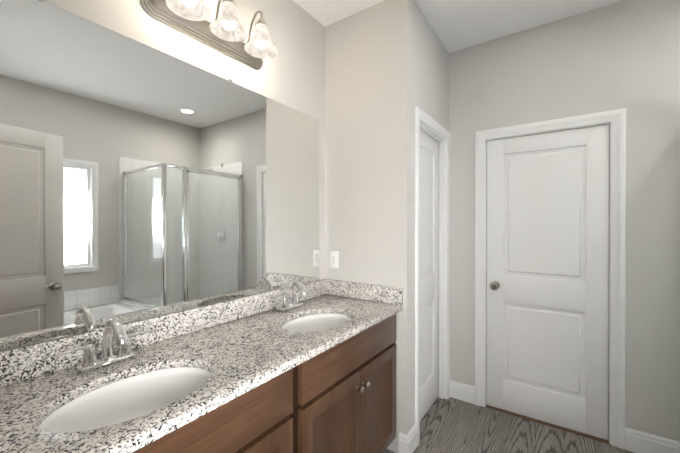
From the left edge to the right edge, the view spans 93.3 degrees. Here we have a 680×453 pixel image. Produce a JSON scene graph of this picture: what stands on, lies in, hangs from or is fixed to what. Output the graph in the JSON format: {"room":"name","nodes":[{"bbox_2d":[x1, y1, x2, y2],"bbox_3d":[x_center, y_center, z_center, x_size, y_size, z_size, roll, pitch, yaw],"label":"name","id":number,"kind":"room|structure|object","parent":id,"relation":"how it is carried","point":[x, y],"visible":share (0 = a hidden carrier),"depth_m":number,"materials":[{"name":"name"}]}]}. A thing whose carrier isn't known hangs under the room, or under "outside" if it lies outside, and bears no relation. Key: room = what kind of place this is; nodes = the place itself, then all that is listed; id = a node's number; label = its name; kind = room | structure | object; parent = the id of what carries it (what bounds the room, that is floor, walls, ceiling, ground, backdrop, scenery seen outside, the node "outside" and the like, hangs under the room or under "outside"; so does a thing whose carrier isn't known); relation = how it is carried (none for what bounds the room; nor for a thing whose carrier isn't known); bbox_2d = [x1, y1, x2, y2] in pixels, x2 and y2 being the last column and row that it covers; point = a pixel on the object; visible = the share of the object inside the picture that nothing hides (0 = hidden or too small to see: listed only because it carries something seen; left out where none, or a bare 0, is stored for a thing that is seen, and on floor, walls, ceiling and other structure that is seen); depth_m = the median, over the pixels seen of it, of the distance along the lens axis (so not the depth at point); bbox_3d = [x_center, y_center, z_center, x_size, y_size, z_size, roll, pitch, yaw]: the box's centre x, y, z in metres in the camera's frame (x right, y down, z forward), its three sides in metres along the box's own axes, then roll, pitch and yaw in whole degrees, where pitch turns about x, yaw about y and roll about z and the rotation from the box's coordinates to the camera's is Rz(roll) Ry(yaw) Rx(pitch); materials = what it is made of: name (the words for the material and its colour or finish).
{"room":"bathroom","nodes":[
{"label":"bathroom","id":0,"kind":"room"},
{"bbox_2d":[0,0,324,350],"bbox_3d":[-0.427,-0.012,1.862,0.130,2.740,2.880,0,0,35],"label":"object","id":1,"kind":"object","parent":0,"point":[139,181],"depth_m":1.26,"materials":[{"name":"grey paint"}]},
{"bbox_2d":[140,0,277,69],"bbox_3d":[-0.516,-0.956,1.445,0.215,0.231,0.620,0,0,35],"label":"sconce","id":2,"kind":"object","parent":1,"relation":"attached to","point":[225,32],"visible":1,"depth_m":1.44,"materials":[{"name":"white glass"}]},
{"bbox_2d":[325,0,413,452],"bbox_3d":[0.176,-0.013,2.102,0.606,2.740,0.110,0,0,35],"label":"wall","id":3,"kind":"structure","parent":0,"point":[369,144],"depth_m":2.00,"materials":[{"name":"grey paint"}]},
{"bbox_2d":[330,251,337,267],"bbox_3d":[-0.041,0.225,2.180,0.070,0.115,0.009,0,0,35],"label":"electrical outlet","id":4,"kind":"object","parent":3,"relation":"attached to","point":[333,259],"visible":1,"depth_m":2.18,"materials":[{"name":"white plastic"}]},
{"bbox_2d":[324,279,402,306],"bbox_3d":[0.128,0.413,2.054,0.582,0.100,0.020,0,0,35],"label":"backsplash","id":5,"kind":"structure","parent":3,"relation":"attached to","point":[382,294],"depth_m":2.02,"materials":[{"name":"grey stone"}]},
{"bbox_2d":[414,2,417,424],"bbox_3d":[0.428,-0.012,2.031,0.110,2.740,0.062,0,0,35],"label":"wall","id":6,"kind":"structure","parent":0,"point":[415,55],"depth_m":1.98,"materials":[{"name":"grey paint"}]},
{"bbox_2d":[399,425,416,452],"bbox_3d":[0.411,1.293,1.943,0.060,0.130,0.139,0,0,35],"label":"baseboard","id":7,"kind":"structure","parent":6,"relation":"attached to","point":[412,434],"depth_m":1.90,"materials":[{"name":"white wood"}]},
{"bbox_2d":[418,8,446,129],"bbox_3d":[0.622,-1.039,2.305,0.110,0.688,0.615,0,0,35],"label":"wall","id":8,"kind":"structure","parent":0,"point":[432,77],"depth_m":2.23,"materials":[{"name":"grey paint"}]},
{"bbox_2d":[420,129,438,420],"bbox_3d":[0.607,0.336,2.320,0.035,2.022,0.575,0,0,35],"label":"closet door","id":9,"kind":"structure","parent":8,"relation":"in","point":[429,269],"depth_m":2.37,"materials":[{"name":"white wood"}]},
{"bbox_2d":[415,106,450,445],"bbox_3d":[0.622,0.307,2.310,0.146,2.099,0.709,0,0,35],"label":"door frame","id":10,"kind":"structure","parent":8,"relation":"attached to","point":[428,124],"depth_m":2.52,"materials":[{"name":"white wood"}]},
{"bbox_2d":[447,51,448,131],"bbox_3d":[0.811,-0.014,2.580,0.110,2.740,0.047,0,0,35],"label":"wall","id":11,"kind":"structure","parent":0,"point":[447,91],"depth_m":2.54,"materials":[{"name":"grey paint"}]},
{"bbox_2d":[293,0,622,52],"bbox_3d":[0.486,-1.427,0.552,3.120,0.100,5.180,0,0,35],"label":"ceiling","id":12,"kind":"structure","parent":0,"point":[456,25],"depth_m":2.08,"materials":[{"name":"white paint"}]},
{"bbox_2d":[384,397,634,452],"bbox_3d":[0.486,1.393,0.562,3.120,0.060,5.180,0,0,35],"label":"floor","id":13,"kind":"structure","parent":0,"point":[451,425],"depth_m":2.08,"materials":[{"name":"grey wood"}]},
{"bbox_2d":[124,307,402,452],"bbox_3d":[-0.374,0.929,1.321,0.595,0.862,1.800,0,0,35],"label":"bathroom vanity","id":14,"kind":"object","parent":13,"relation":"on","point":[299,367],"depth_m":1.27,"materials":[{"name":"brown wood"}]},
{"bbox_2d":[0,295,399,452],"bbox_3d":[-0.380,0.480,1.323,0.584,0.030,1.800,0,0,35],"label":"countertop","id":15,"kind":"structure","parent":14,"relation":"on","point":[251,351],"depth_m":1.06,"materials":[{"name":"grey stone"}]},
{"bbox_2d":[48,318,155,374],"bbox_3d":[-0.754,0.386,1.068,0.149,0.159,0.288,0,0,35],"label":"faucet","id":16,"kind":"object","parent":15,"relation":"on","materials":[{"name":"silver metal"}]},
{"bbox_2d":[20,355,227,450],"bbox_3d":[-0.585,0.567,0.929,0.372,0.165,0.498,0,0,35],"label":"sink","id":17,"kind":"object","parent":15,"relation":"in","point":[72,418],"depth_m":1.01,"materials":[{"name":"white ceramic"}]},
{"bbox_2d":[0,279,323,386],"bbox_3d":[-0.617,0.415,1.475,0.021,0.100,1.780,0,0,35],"label":"backsplash","id":18,"kind":"structure","parent":15,"relation":"on","point":[28,361],"depth_m":1.30,"materials":[{"name":"grey stone"}]},
{"bbox_2d":[268,281,311,310],"bbox_3d":[-0.246,0.384,1.798,0.149,0.159,0.288,0,0,35],"label":"faucet","id":19,"kind":"object","parent":15,"relation":"on","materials":[{"name":"silver metal"}]},
{"bbox_2d":[268,307,359,334],"bbox_3d":[-0.106,0.565,1.617,0.372,0.165,0.498,0,0,35],"label":"sink","id":20,"kind":"object","parent":15,"relation":"in","point":[323,319],"depth_m":1.78,"materials":[{"name":"white ceramic"}]},
{"bbox_2d":[486,404,608,443],"bbox_3d":[1.403,1.353,2.229,0.712,0.008,0.055,0,0,35],"label":"threshold","id":21,"kind":"object","parent":13,"relation":"on","point":[552,425],"visible":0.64,"depth_m":2.19,"materials":[{"name":"brown wood"}]},
{"bbox_2d":[449,0,679,441],"bbox_3d":[1.637,-0.013,2.107,3.000,2.740,0.120,0,0,35],"label":"wall","id":22,"kind":"structure","parent":0,"point":[647,64],"depth_m":1.96,"materials":[{"name":"grey paint"}]},
{"bbox_2d":[450,380,474,403],"bbox_3d":[0.954,1.291,2.506,0.188,0.130,0.014,0,0,35],"label":"baseboard","id":23,"kind":"structure","parent":22,"relation":"attached to","point":[462,391],"depth_m":2.50,"materials":[{"name":"white wood"}]},
{"bbox_2d":[486,124,608,439],"bbox_3d":[1.407,0.352,2.232,0.710,1.990,0.183,0,0,35],"label":"door","id":24,"kind":"structure","parent":22,"relation":"in","point":[547,277],"depth_m":2.19,"materials":[{"name":"white wood"}]},
{"bbox_2d":[475,108,625,449],"bbox_3d":[1.424,0.318,2.257,0.864,2.077,0.156,0,0,35],"label":"door frame","id":25,"kind":"structure","parent":22,"relation":"attached to","point":[615,120],"depth_m":2.00,"materials":[{"name":"white wood"}]},
{"bbox_2d":[625,427,679,452],"bbox_3d":[1.854,1.293,1.879,0.277,0.130,0.014,0,0,35],"label":"baseboard","id":26,"kind":"structure","parent":22,"relation":"attached to","point":[636,441],"depth_m":1.90,"materials":[{"name":"white wood"}]}
]}

